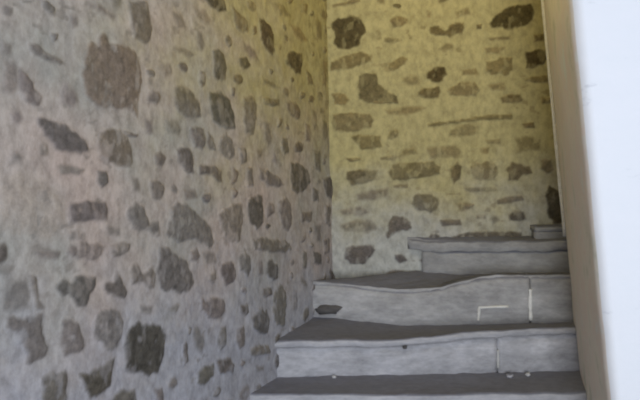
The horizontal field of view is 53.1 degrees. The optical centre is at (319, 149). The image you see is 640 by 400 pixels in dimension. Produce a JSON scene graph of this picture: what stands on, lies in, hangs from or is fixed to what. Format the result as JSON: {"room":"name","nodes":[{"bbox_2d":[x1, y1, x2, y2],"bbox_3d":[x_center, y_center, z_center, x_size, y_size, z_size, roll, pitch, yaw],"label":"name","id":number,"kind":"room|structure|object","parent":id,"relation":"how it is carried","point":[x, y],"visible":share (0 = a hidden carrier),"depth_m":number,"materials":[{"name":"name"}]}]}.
{"room":"stone stairwell","nodes":[
{"label":"stone stairwell","id":0,"kind":"room"},
{"bbox_2d":[0,0,334,399],"bbox_3d":[-0.802,-0.326,2.412,1.828,3.510,3.479,0,0,0],"label":"wall","id":1,"kind":"structure","parent":0,"point":[166,188],"depth_m":2.45,"materials":[{"name":"beige stone"}]},
{"bbox_2d":[327,0,561,278],"bbox_3d":[1.106,-0.354,4.090,2.514,3.473,0.276,0,0,0],"label":"wall","id":2,"kind":"structure","parent":0,"point":[441,124],"depth_m":3.97,"materials":[{"name":"beige stone"}]},
{"bbox_2d":[544,0,639,399],"bbox_3d":[2.037,-0.355,3.078,2.410,3.390,1.285,0,0,0],"label":"wall","id":3,"kind":"structure","parent":0,"point":[594,45],"depth_m":2.44,"materials":[{"name":"white paint"}]},
{"bbox_2d":[541,0,565,235],"bbox_3d":[1.304,-0.765,3.718,0.259,2.532,0.024,0,0,0],"label":"trim","id":4,"kind":"structure","parent":3,"relation":"attached to","point":[542,1],"depth_m":3.71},
{"bbox_3d":[0.750,1.440,1.300,5.300,0.200,5.800,0,0,0],"label":"floor","id":5,"kind":"structure","parent":0,"visible":0},
{"bbox_2d":[250,370,586,399],"bbox_3d":[0.503,1.247,3.193,1.805,0.193,0.339,0,0,0],"label":"stone step","id":6,"kind":"structure","parent":5,"relation":"on","point":[540,385],"depth_m":3.13,"materials":[{"name":"stone"}]},
{"bbox_2d":[275,317,579,376],"bbox_3d":[0.583,1.058,3.485,1.732,0.280,0.447,0,0,0],"label":"stone step","id":7,"kind":"structure","parent":6,"relation":"on","point":[319,346],"depth_m":3.32,"materials":[{"name":"stone"}]},
{"bbox_2d":[313,271,572,325],"bbox_3d":[0.735,0.856,3.759,1.597,0.342,0.356,0,0,5],"label":"stone step","id":8,"kind":"structure","parent":7,"relation":"on","point":[407,298],"depth_m":3.61,"materials":[{"name":"grey stone"}]},
{"bbox_2d":[407,236,569,274],"bbox_3d":[1.048,0.655,3.954,1.037,0.267,0.272,0,0,10],"label":"stone step","id":9,"kind":"structure","parent":8,"relation":"on","point":[489,254],"depth_m":3.85,"materials":[{"name":"stone"}]},
{"bbox_2d":[530,224,566,238],"bbox_3d":[1.464,0.507,3.920,0.324,0.102,0.158,0,0,0],"label":"stone step","id":10,"kind":"structure","parent":9,"relation":"on","point":[547,231],"depth_m":3.86,"materials":[{"name":"stone"}]},
{"bbox_2d":[506,373,513,377],"bbox_3d":[0.970,1.150,3.264,0.038,0.019,0.031,0,0,0],"label":"chip","id":11,"kind":"object","parent":6,"relation":"on","point":[509,375],"visible":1,"depth_m":3.26,"materials":[{"name":"stone"}]}
]}

